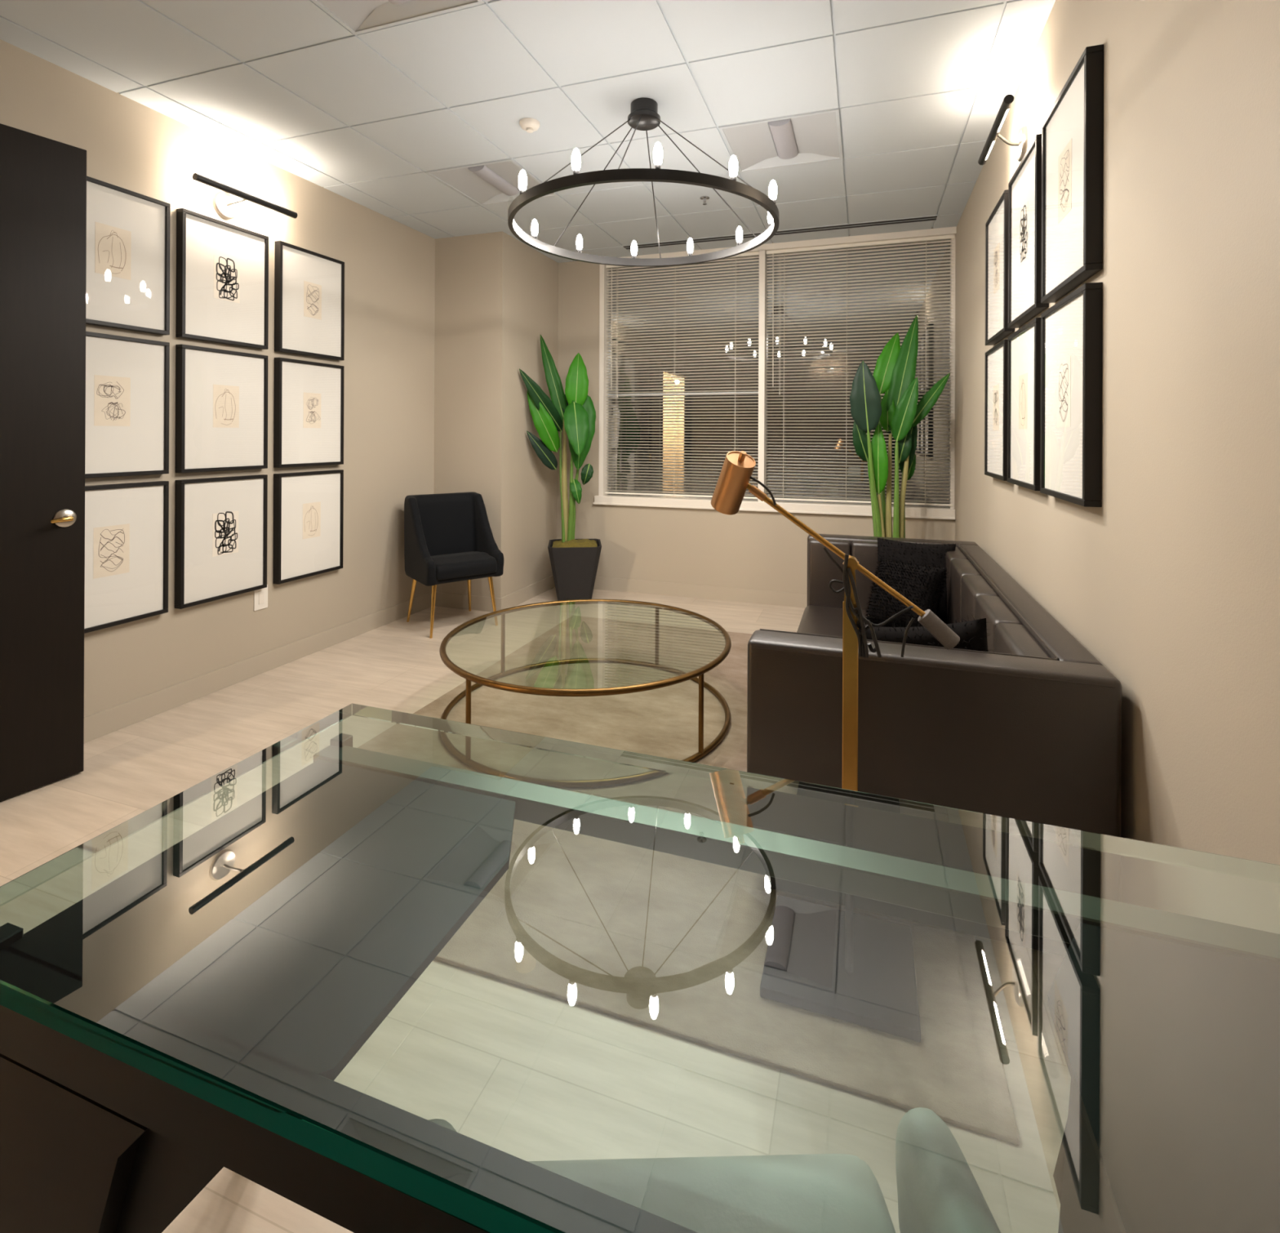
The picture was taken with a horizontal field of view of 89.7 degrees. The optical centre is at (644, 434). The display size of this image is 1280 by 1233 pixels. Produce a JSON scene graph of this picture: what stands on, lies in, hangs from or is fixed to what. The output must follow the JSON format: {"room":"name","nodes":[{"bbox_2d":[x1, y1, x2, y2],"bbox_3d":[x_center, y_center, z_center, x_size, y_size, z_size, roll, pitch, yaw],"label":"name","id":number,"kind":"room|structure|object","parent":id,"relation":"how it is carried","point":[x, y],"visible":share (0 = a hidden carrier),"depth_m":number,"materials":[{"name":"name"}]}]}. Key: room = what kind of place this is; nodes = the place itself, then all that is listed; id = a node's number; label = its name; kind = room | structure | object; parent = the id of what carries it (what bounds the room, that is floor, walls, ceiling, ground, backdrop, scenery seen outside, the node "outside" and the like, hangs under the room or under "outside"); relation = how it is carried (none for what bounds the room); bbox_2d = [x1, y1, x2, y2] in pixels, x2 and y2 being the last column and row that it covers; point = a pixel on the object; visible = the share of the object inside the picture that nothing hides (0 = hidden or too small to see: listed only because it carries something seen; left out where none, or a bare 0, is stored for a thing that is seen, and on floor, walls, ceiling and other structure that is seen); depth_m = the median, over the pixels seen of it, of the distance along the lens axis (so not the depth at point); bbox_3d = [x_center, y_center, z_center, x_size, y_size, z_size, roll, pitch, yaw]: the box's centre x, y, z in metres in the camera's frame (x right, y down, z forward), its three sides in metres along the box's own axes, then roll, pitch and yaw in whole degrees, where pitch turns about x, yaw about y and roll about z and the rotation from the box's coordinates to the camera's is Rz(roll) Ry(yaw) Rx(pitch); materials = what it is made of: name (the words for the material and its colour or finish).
{"room":"private office","nodes":[
{"label":"private office","id":0,"kind":"room"},
{"bbox_2d":[0,39,435,716],"bbox_3d":[-2.631,-0.200,2.862,0.120,3.198,7.400,0,0,19],"label":"wall","id":1,"kind":"structure","parent":0,"point":[388,362],"depth_m":3.87,"materials":[{"name":"beige paint"}]},
{"bbox_2d":[0,123,86,800],"bbox_3d":[-2.551,0.105,2.238,0.105,2.572,0.982,0,0,30],"label":"door","id":2,"kind":"structure","parent":1,"relation":"in","point":[43,180],"depth_m":2.54,"materials":[{"name":"brown wood"}]},
{"bbox_2d":[84,480,168,633],"bbox_3d":[-2.497,0.562,3.007,0.045,0.660,0.505,0,0,19],"label":"framed drawing","id":3,"kind":"object","parent":1,"relation":"attached to","point":[126,525],"visible":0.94,"depth_m":3.06,"materials":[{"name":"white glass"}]},
{"bbox_2d":[93,523,129,578],"bbox_3d":[-2.486,0.540,3.003,0.001,0.232,0.152,0,0,19],"label":"print","id":4,"kind":"object","parent":3,"relation":"attached to","point":[111,541],"depth_m":3.00,"materials":[{"name":"grey paper"}]},
{"bbox_2d":[84,331,169,478],"bbox_3d":[-2.494,-0.135,3.008,0.045,0.660,0.505,0,0,19],"label":"framed drawing","id":5,"kind":"object","parent":1,"relation":"attached to","point":[127,382],"visible":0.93,"depth_m":3.06,"materials":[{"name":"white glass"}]},
{"bbox_2d":[93,374,130,426],"bbox_3d":[-2.483,-0.157,3.004,0.001,0.232,0.152,0,0,19],"label":"print","id":6,"kind":"object","parent":5,"relation":"attached to","point":[112,393],"depth_m":3.00,"materials":[{"name":"grey paper"}]},
{"bbox_2d":[85,176,170,335],"bbox_3d":[-2.491,-0.833,3.008,0.045,0.660,0.505,0,0,19],"label":"framed drawing","id":7,"kind":"object","parent":1,"relation":"attached to","point":[128,236],"visible":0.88,"depth_m":3.06,"materials":[{"name":"white paper"}]},
{"bbox_2d":[94,222,131,279],"bbox_3d":[-2.479,-0.855,3.004,0.001,0.232,0.152,0,0,19],"label":"print","id":8,"kind":"object","parent":7,"relation":"attached to","point":[113,241],"depth_m":3.00,"materials":[{"name":"brown paper"}]},
{"bbox_2d":[174,474,267,608],"bbox_3d":[-2.314,0.563,3.542,0.045,0.660,0.505,0,0,19],"label":"framed drawing","id":9,"kind":"object","parent":1,"relation":"attached to","point":[220,523],"visible":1,"depth_m":3.50,"materials":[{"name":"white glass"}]},
{"bbox_2d":[212,511,238,556],"bbox_3d":[-2.303,0.539,3.539,0.001,0.236,0.152,0,0,19],"label":"print","id":10,"kind":"object","parent":9,"relation":"attached to","point":[224,523],"depth_m":3.53,"materials":[{"name":"black"}]},
{"bbox_2d":[175,344,268,472],"bbox_3d":[-2.311,-0.134,3.543,0.045,0.660,0.505,0,0,19],"label":"framed drawing","id":11,"kind":"object","parent":1,"relation":"attached to","point":[221,395],"visible":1,"depth_m":3.50,"materials":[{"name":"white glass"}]},
{"bbox_2d":[213,384,239,427],"bbox_3d":[-2.300,-0.156,3.539,0.001,0.232,0.152,0,0,19],"label":"print","id":12,"kind":"object","parent":11,"relation":"attached to","point":[225,397],"depth_m":3.54,"materials":[{"name":"brown paper"}]},
{"bbox_2d":[176,208,268,349],"bbox_3d":[-2.308,-0.832,3.543,0.045,0.660,0.505,0,0,19],"label":"framed drawing","id":13,"kind":"object","parent":1,"relation":"attached to","point":[222,268],"visible":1,"depth_m":3.50,"materials":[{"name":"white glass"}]},
{"bbox_2d":[213,254,239,303],"bbox_3d":[-2.296,-0.856,3.539,0.001,0.236,0.152,0,0,19],"label":"print","id":14,"kind":"object","parent":13,"relation":"attached to","point":[226,267],"depth_m":3.54,"materials":[{"name":"black"}]},
{"bbox_2d":[192,173,297,218],"bbox_3d":[-2.240,-1.269,3.581,0.144,0.144,0.610,0,0,19],"label":"picture light","id":15,"kind":"object","parent":1,"relation":"attached to","point":[224,204],"visible":1,"depth_m":3.54,"materials":[{"name":"black metal"}]},
{"bbox_2d":[84,591,431,742],"bbox_3d":[-2.390,1.343,3.384,0.010,0.115,4.050,0,0,19],"label":"baseboard","id":16,"kind":"structure","parent":1,"relation":"attached to","point":[103,722],"depth_m":3.60,"materials":[{"name":"beige paint"}]},
{"bbox_2d":[253,584,267,610],"bbox_3d":[-2.253,0.956,3.782,0.008,0.136,0.090,0,0,19],"label":"wall outlet","id":17,"kind":"object","parent":1,"relation":"attached to","point":[260,596],"visible":0.91,"depth_m":3.78,"materials":[{"name":"white plastic"}]},
{"bbox_2d":[258,591,264,604],"bbox_3d":[-2.251,0.957,3.781,0.002,0.072,0.036,0,0,19],"label":"socket","id":18,"kind":"object","parent":17,"relation":"attached to","point":[261,593],"depth_m":3.78,"materials":[{"name":"white paint"}]},
{"bbox_2d":[272,469,343,584],"bbox_3d":[-2.126,0.564,4.093,0.045,0.660,0.505,0,0,19],"label":"framed drawing","id":19,"kind":"object","parent":1,"relation":"attached to","point":[308,506],"visible":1,"depth_m":4.06,"materials":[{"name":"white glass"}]},
{"bbox_2d":[302,501,320,538],"bbox_3d":[-2.115,0.542,4.089,0.001,0.222,0.138,0,0,19],"label":"print","id":20,"kind":"object","parent":19,"relation":"attached to","point":[311,509],"depth_m":4.09,"materials":[{"name":"brown paper"}]},
{"bbox_2d":[273,357,344,467],"bbox_3d":[-2.123,-0.133,4.093,0.045,0.660,0.505,0,0,19],"label":"framed drawing","id":21,"kind":"object","parent":1,"relation":"attached to","point":[308,410],"visible":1,"depth_m":4.06,"materials":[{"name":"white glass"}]},
{"bbox_2d":[302,392,320,427],"bbox_3d":[-2.111,-0.155,4.090,0.001,0.222,0.138,0,0,19],"label":"print","id":22,"kind":"object","parent":21,"relation":"attached to","point":[311,401],"depth_m":4.09,"materials":[{"name":"grey paper"}]},
{"bbox_2d":[274,240,344,360],"bbox_3d":[-2.119,-0.831,4.094,0.045,0.660,0.505,0,0,19],"label":"framed drawing","id":23,"kind":"object","parent":1,"relation":"attached to","point":[309,286],"visible":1,"depth_m":4.05,"materials":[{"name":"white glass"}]},
{"bbox_2d":[303,280,321,319],"bbox_3d":[-2.108,-0.853,4.090,0.001,0.222,0.138,0,0,19],"label":"print","id":24,"kind":"object","parent":23,"relation":"attached to","point":[312,289],"depth_m":4.09,"materials":[{"name":"grey paper"}]},
{"bbox_2d":[434,231,558,598],"bbox_3d":[-1.254,-0.192,5.720,0.635,3.198,1.100,0,0,19],"label":"wall","id":25,"kind":"structure","parent":0,"point":[496,295],"depth_m":5.24,"materials":[{"name":"beige paint"}]},
{"bbox_2d":[435,591,502,612],"bbox_3d":[-1.431,1.349,5.191,0.635,0.115,0.010,0,0,19],"label":"baseboard","id":26,"kind":"structure","parent":25,"relation":"attached to","point":[483,603],"depth_m":5.19,"materials":[{"name":"beige paint"}]},
{"bbox_2d":[501,574,555,608],"bbox_3d":[-0.976,1.351,5.558,0.010,0.115,0.980,0,0,19],"label":"baseboard","id":27,"kind":"structure","parent":25,"relation":"attached to","point":[531,591],"depth_m":5.48,"materials":[{"name":"beige paint"}]},
{"bbox_2d":[0,0,1055,262],"bbox_3d":[-0.668,-1.690,2.193,4.015,0.160,7.160,0,0,19],"label":"ceiling","id":28,"kind":"structure","parent":0,"point":[919,88],"depth_m":3.00,"materials":[{"name":"tile"}]},
{"bbox_2d":[311,0,484,35],"bbox_3d":[-0.978,-1.625,2.210,0.602,0.035,0.602,0,0,19],"label":"recessed light","id":29,"kind":"object","parent":28,"relation":"in","point":[357,16],"visible":1,"depth_m":2.46,"materials":[{"name":"white metal"}]},
{"bbox_2d":[387,0,409,4],"bbox_3d":[-0.978,-1.627,2.210,0.116,0.030,0.422,0,0,19],"label":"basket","id":30,"kind":"object","parent":29,"relation":"on","point":[389,2],"depth_m":2.40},
{"bbox_2d":[425,157,558,205],"bbox_3d":[-0.963,-1.624,4.137,0.602,0.035,0.602,0,0,19],"label":"recessed light","id":31,"kind":"object","parent":28,"relation":"in","point":[481,184],"visible":0.91,"depth_m":4.11,"materials":[{"name":"white metal"}]},
{"bbox_2d":[467,165,519,195],"bbox_3d":[-0.963,-1.626,4.137,0.116,0.030,0.422,0,0,19],"label":"diffuser","id":32,"kind":"object","parent":31,"relation":"on","point":[503,185],"depth_m":4.10,"materials":[{"name":"white plastic"}]},
{"bbox_2d":[519,117,539,133],"bbox_3d":[-0.592,-1.585,3.319,0.103,0.047,0.103,0,0,19],"label":"smoke detector","id":33,"kind":"object","parent":28,"relation":"attached to","point":[530,125],"visible":1,"depth_m":3.29,"materials":[{"name":"white plastic"}]},
{"bbox_2d":[507,97,778,266],"bbox_3d":[-0.004,-1.296,3.128,1.298,0.621,1.298,0,0,19],"label":"ring chandelier","id":34,"kind":"object","parent":28,"relation":"hanging from","point":[643,116],"visible":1,"depth_m":2.97,"materials":[{"name":"black metal"}]},
{"bbox_2d":[573,169,579,174],"bbox_3d":[-0.271,-1.083,2.553,0.037,0.110,0.037,0,0,19],"label":"socket","id":35,"kind":"object","parent":34,"relation":"attached to","point":[575,171],"depth_m":2.54,"materials":[{"name":"black metal"}]},
{"bbox_2d":[654,164,661,168],"bbox_3d":[0.052,-1.081,2.496,0.037,0.110,0.037,0,0,19],"label":"socket","id":36,"kind":"object","parent":34,"relation":"attached to","point":[657,166],"depth_m":2.49,"materials":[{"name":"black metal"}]},
{"bbox_2d":[730,176,736,181],"bbox_3d":[0.360,-1.080,2.609,0.037,0.110,0.037,0,0,19],"label":"socket","id":37,"kind":"object","parent":34,"relation":"attached to","point":[733,178],"depth_m":2.60,"materials":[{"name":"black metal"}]},
{"bbox_2d":[622,231,764,249],"bbox_3d":[0.392,-1.603,5.317,1.193,0.008,0.139,0,0,19],"label":"ceiling vent","id":38,"kind":"object","parent":28,"relation":"in","point":[744,236],"depth_m":5.32,"materials":[{"name":"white metal"}]},
{"bbox_2d":[700,195,709,204],"bbox_3d":[0.407,-1.581,4.352,0.063,0.046,0.063,0,0,19],"label":"sprinkler head","id":39,"kind":"object","parent":28,"relation":"attached to","point":[704,198],"visible":1,"depth_m":4.34},
{"bbox_2d":[718,107,842,173],"bbox_3d":[0.768,-1.616,3.545,0.602,0.035,0.602,0,0,19],"label":"recessed light","id":40,"kind":"object","parent":28,"relation":"in","point":[751,146],"visible":0.97,"depth_m":3.54,"materials":[{"name":"white metal"}]},
{"bbox_2d":[768,119,798,159],"bbox_3d":[0.768,-1.619,3.545,0.116,0.030,0.422,0,0,19],"label":"diffuser","id":41,"kind":"object","parent":40,"relation":"on","point":[782,131],"depth_m":3.51,"materials":[{"name":"white plastic"}]},
{"bbox_2d":[773,214,937,235],"bbox_3d":[1.581,-1.598,4.910,1.185,0.008,0.140,0,0,19],"label":"ceiling vent","id":42,"kind":"object","parent":28,"relation":"in","point":[864,224],"depth_m":4.91,"materials":[{"name":"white metal"}]},
{"bbox_2d":[0,586,1071,1232],"bbox_3d":[-1.891,1.462,1.284,6.315,0.120,10.260,0,0,19],"label":"floor","id":43,"kind":"structure","parent":0,"point":[525,1073],"depth_m":1.52,"materials":[{"name":"wood"}]},
{"bbox_2d":[404,492,503,638],"bbox_3d":[-1.418,0.930,4.777,0.570,0.954,0.556,0,0,-38],"label":"accent chair","id":44,"kind":"object","parent":43,"relation":"on","point":[448,537],"visible":1,"depth_m":4.79,"materials":[{"name":"fabric"}]},
{"bbox_2d":[431,551,497,579],"bbox_3d":[-1.380,0.944,4.729,0.450,0.123,0.432,0,0,-38],"label":"seat cushion","id":45,"kind":"object","parent":44,"relation":"on","point":[447,565],"depth_m":4.61,"materials":[{"name":"fabric"}]},
{"bbox_2d":[519,334,601,604],"bbox_3d":[-0.712,0.269,5.479,0.686,2.281,0.443,0,0,-6],"label":"banana plant","id":46,"kind":"object","parent":43,"relation":"on","point":[574,562],"visible":1,"depth_m":5.43,"materials":[{"name":"green plant"}]},
{"bbox_2d":[0,702,1279,1232],"bbox_3d":[0.010,0.990,0.780,1.894,0.856,0.665,0,0,19],"label":"desk","id":47,"kind":"object","parent":43,"relation":"on","point":[198,1012],"visible":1,"depth_m":0.70,"materials":[{"name":"clear glass"}]},
{"bbox_2d":[357,615,1020,1144],"bbox_3d":[0.095,1.406,3.135,2.435,0.012,3.092,0,0,19],"label":"area rug","id":48,"kind":"object","parent":43,"relation":"on","point":[677,945],"visible":0.55,"depth_m":1.88,"materials":[{"name":"beige carpet"}]},
{"bbox_2d":[439,599,731,787],"bbox_3d":[-0.286,1.204,3.256,1.435,0.390,1.435,0,0,19],"label":"coffee table","id":49,"kind":"object","parent":48,"relation":"on","point":[491,682],"visible":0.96,"depth_m":2.79,"materials":[{"name":"brown metal"}]},
{"bbox_2d":[711,450,959,1041],"bbox_3d":[0.486,0.722,1.714,0.627,1.357,0.340,0,0,19],"label":"floor lamp","id":50,"kind":"object","parent":48,"relation":"on","point":[846,965],"visible":1,"depth_m":1.65,"materials":[{"name":"gold metal"}]},
{"bbox_2d":[746,533,1121,955],"bbox_3d":[1.133,1.015,2.882,0.970,0.777,2.301,0,0,19],"label":"sofa","id":51,"kind":"object","parent":48,"relation":"on","point":[1028,727],"visible":0.7,"depth_m":1.80,"materials":[{"name":"brown leather"}]},
{"bbox_2d":[808,538,850,608],"bbox_3d":[1.125,0.863,3.917,0.245,0.448,0.083,0,0,19],"label":"armrest","id":52,"kind":"object","parent":51,"relation":"on","point":[822,570],"depth_m":3.89,"materials":[{"name":"brown leather"}]},
{"bbox_2d":[796,604,882,636],"bbox_3d":[1.033,1.119,2.884,0.780,0.175,1.960,0,0,19],"label":"seat cushion","id":53,"kind":"object","parent":51,"relation":"on","point":[823,620],"depth_m":3.58,"materials":[{"name":"brown leather"}]},
{"bbox_2d":[851,540,877,610],"bbox_3d":[1.361,0.864,3.837,0.245,0.448,0.083,0,0,19],"label":"cushion","id":54,"kind":"object","parent":51,"relation":"on","point":[865,552],"depth_m":3.81,"materials":[{"name":"brown leather"}]},
{"bbox_2d":[864,555,949,626],"bbox_3d":[1.371,0.853,3.393,0.310,0.389,0.390,0,0,-41],"label":"throw pillow","id":55,"kind":"object","parent":51,"relation":"on","point":[922,585],"visible":0.72,"depth_m":3.33,"materials":[{"name":"black fabric"}]},
{"bbox_2d":[875,537,956,623],"bbox_3d":[1.513,0.815,3.624,0.442,0.447,0.254,0,0,31],"label":"throw pillow","id":56,"kind":"object","parent":51,"relation":"on","point":[932,554],"visible":0.36,"depth_m":3.60,"materials":[{"name":"black fabric"}]},
{"bbox_2d":[858,615,991,651],"bbox_3d":[0.880,0.788,1.990,0.451,0.473,0.184,0,0,13],"label":"throw pillow","id":57,"kind":"object","parent":51,"relation":"on","point":[973,635],"visible":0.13,"depth_m":1.96,"materials":[{"name":"black fabric"}]},
{"bbox_2d":[945,546,968,623],"bbox_3d":[1.706,0.866,3.540,0.097,0.448,0.400,0,0,19],"label":"cushion","id":58,"kind":"object","parent":51,"relation":"on","point":[961,553],"depth_m":3.43,"materials":[{"name":"brown leather"}]},
{"bbox_2d":[950,558,981,623],"bbox_3d":[1.576,0.865,3.158,0.097,0.448,0.400,0,0,19],"label":"cushion","id":59,"kind":"object","parent":51,"relation":"on","point":[959,567],"depth_m":3.15,"materials":[{"name":"brown leather"}]},
{"bbox_2d":[961,574,999,622],"bbox_3d":[1.445,0.864,2.776,0.097,0.448,0.400,0,0,19],"label":"cushion","id":60,"kind":"object","parent":51,"relation":"on","point":[973,586],"depth_m":2.76,"materials":[{"name":"brown leather"}]},
{"bbox_2d":[975,595,1022,652],"bbox_3d":[1.314,0.863,2.394,0.097,0.448,0.400,0,0,19],"label":"cushion","id":61,"kind":"object","parent":51,"relation":"on","point":[997,609],"depth_m":2.35,"materials":[{"name":"brown leather"}]},
{"bbox_2d":[995,622,1051,657],"bbox_3d":[1.183,0.863,2.011,0.097,0.448,0.400,0,0,19],"label":"cushion","id":62,"kind":"object","parent":51,"relation":"on","point":[1024,639],"depth_m":2.02,"materials":[{"name":"brown leather"}]},
{"bbox_2d":[428,1106,1000,1232],"bbox_3d":[0.049,0.952,0.556,0.661,0.916,0.622,0,0,-2],"label":"desk chair","id":63,"kind":"object","parent":43,"relation":"on","point":[938,1191],"visible":0.63,"depth_m":0.75,"materials":[{"name":"grey leather"}]},
{"bbox_2d":[849,315,950,537],"bbox_3d":[1.797,0.279,4.538,0.667,2.284,0.407,0,0,19],"label":"banana plant","id":64,"kind":"object","parent":43,"relation":"on","point":[899,411],"visible":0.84,"depth_m":4.54,"materials":[{"name":"green plant"}]},
{"bbox_2d":[556,227,955,593],"bbox_3d":[0.804,-0.182,5.534,3.380,3.198,0.120,0,0,19],"label":"wall","id":65,"kind":"structure","parent":0,"point":[762,550],"depth_m":5.65,"materials":[{"name":"beige paint"}]},
{"bbox_2d":[593,576,807,607],"bbox_3d":[0.780,1.359,5.470,3.370,0.115,0.010,0,0,19],"label":"baseboard","id":66,"kind":"structure","parent":65,"relation":"attached to","point":[678,589],"depth_m":5.56,"materials":[{"name":"beige paint"}]},
{"bbox_2d":[593,226,956,519],"bbox_3d":[0.978,-0.479,5.456,2.998,2.238,0.156,0,0,19],"label":"window","id":67,"kind":"structure","parent":65,"relation":"in","point":[918,512],"depth_m":5.40,"materials":[{"name":"white paint"}]},
{"bbox_2d":[604,251,759,498],"bbox_3d":[0.304,-0.505,5.666,1.395,2.089,0.044,0,0,19],"label":"window blind","id":68,"kind":"object","parent":67,"relation":"attached to","point":[753,255],"visible":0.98,"depth_m":5.67,"materials":[{"name":"white plastic"}]},
{"bbox_2d":[765,234,954,506],"bbox_3d":[1.701,-0.499,5.189,1.438,2.089,0.044,0,0,19],"label":"window blind","id":69,"kind":"object","parent":67,"relation":"attached to","point":[944,237],"visible":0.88,"depth_m":5.22,"materials":[{"name":"white plastic"}]},
{"bbox_2d":[954,0,1279,933],"bbox_3d":[1.282,-0.182,1.523,0.120,3.198,7.400,0,0,19],"label":"wall","id":70,"kind":"structure","parent":0,"point":[1171,584],"depth_m":1.44,"materials":[{"name":"beige paint"}]},
{"bbox_2d":[984,339,1008,480],"bbox_3d":[1.780,-0.115,3.236,0.045,0.660,0.505,0,0,19],"label":"framed drawing","id":71,"kind":"object","parent":70,"relation":"attached to","point":[996,358],"visible":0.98,"depth_m":3.23,"materials":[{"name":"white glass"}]},
{"bbox_2d":[992,383,999,430],"bbox_3d":[1.769,-0.137,3.240,0.001,0.228,0.150,0,0,19],"label":"print","id":72,"kind":"object","parent":71,"relation":"attached to","point":[995,386],"depth_m":3.24,"materials":[{"name":"grey paper"}]},
{"bbox_2d":[985,189,1014,345],"bbox_3d":[1.783,-0.813,3.236,0.045,0.660,0.505,0,0,19],"label":"framed drawing","id":73,"kind":"object","parent":70,"relation":"attached to","point":[997,225],"visible":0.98,"depth_m":3.22,"materials":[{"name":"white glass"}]},
{"bbox_2d":[993,242,999,294],"bbox_3d":[1.772,-0.835,3.240,0.001,0.228,0.150,0,0,19],"label":"print","id":74,"kind":"object","parent":73,"relation":"attached to","point":[997,246],"depth_m":3.23,"materials":[{"name":"grey paper"}]},
{"bbox_2d":[977,94,1027,164],"bbox_3d":[1.589,-1.281,2.816,0.144,0.144,0.610,0,0,19],"label":"picture light","id":75,"kind":"object","parent":70,"relation":"attached to","point":[1021,144],"visible":0.98,"depth_m":2.80,"materials":[{"name":"black metal"}]},
{"bbox_2d":[1007,317,1040,490],"bbox_3d":[1.591,-0.116,2.683,0.045,0.660,0.505,0,0,19],"label":"framed drawing","id":76,"kind":"object","parent":70,"relation":"attached to","point":[1024,345],"visible":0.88,"depth_m":2.66,"materials":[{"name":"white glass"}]},
{"bbox_2d":[1018,373,1027,429],"bbox_3d":[1.580,-0.138,2.687,0.001,0.228,0.150,0,0,19],"label":"print","id":77,"kind":"object","parent":76,"relation":"attached to","point":[1023,377],"depth_m":2.68,"materials":[{"name":"brown paper"}]},
{"bbox_2d":[1007,133,1048,328],"bbox_3d":[1.594,-0.814,2.684,0.045,0.660,0.505,0,0,19],"label":"framed drawing","id":78,"kind":"object","parent":70,"relation":"attached to","point":[1024,187],"visible":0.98,"depth_m":2.65,"materials":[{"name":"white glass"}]},
{"bbox_2d":[1019,201,1027,266],"bbox_3d":[1.583,-0.838,2.688,0.001,0.232,0.150,0,0,19],"label":"print","id":79,"kind":"object","parent":78,"relation":"attached to","point":[1024,208],"depth_m":2.68,"materials":[{"name":"black"}]},
{"bbox_2d":[1040,282,1102,506],"bbox_3d":[1.402,-0.117,2.132,0.045,0.660,0.505,0,0,19],"label":"framed drawing","id":80,"kind":"object","parent":70,"relation":"attached to","point":[1072,328],"visible":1,"depth_m":2.03,"materials":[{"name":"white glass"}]},
{"bbox_2d":[1057,355,1071,427],"bbox_3d":[1.391,-0.139,2.136,0.001,0.228,0.150,0,0,19],"label":"print","id":81,"kind":"object","parent":80,"relation":"attached to","point":[1064,362],"depth_m":2.13,"materials":[{"name":"grey paper"}]},
{"bbox_2d":[1040,44,1103,303],"bbox_3d":[1.405,-0.815,2.132,0.045,0.660,0.505,0,0,19],"label":"framed drawing","id":82,"kind":"object","parent":70,"relation":"attached to","point":[1073,129],"visible":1,"depth_m":2.03,"materials":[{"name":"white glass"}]},
{"bbox_2d":[1057,138,1071,223],"bbox_3d":[1.394,-0.837,2.136,0.001,0.228,0.150,0,0,19],"label":"print","id":83,"kind":"object","parent":82,"relation":"attached to","point":[1064,155],"depth_m":2.13,"materials":[{"name":"grey paper"}]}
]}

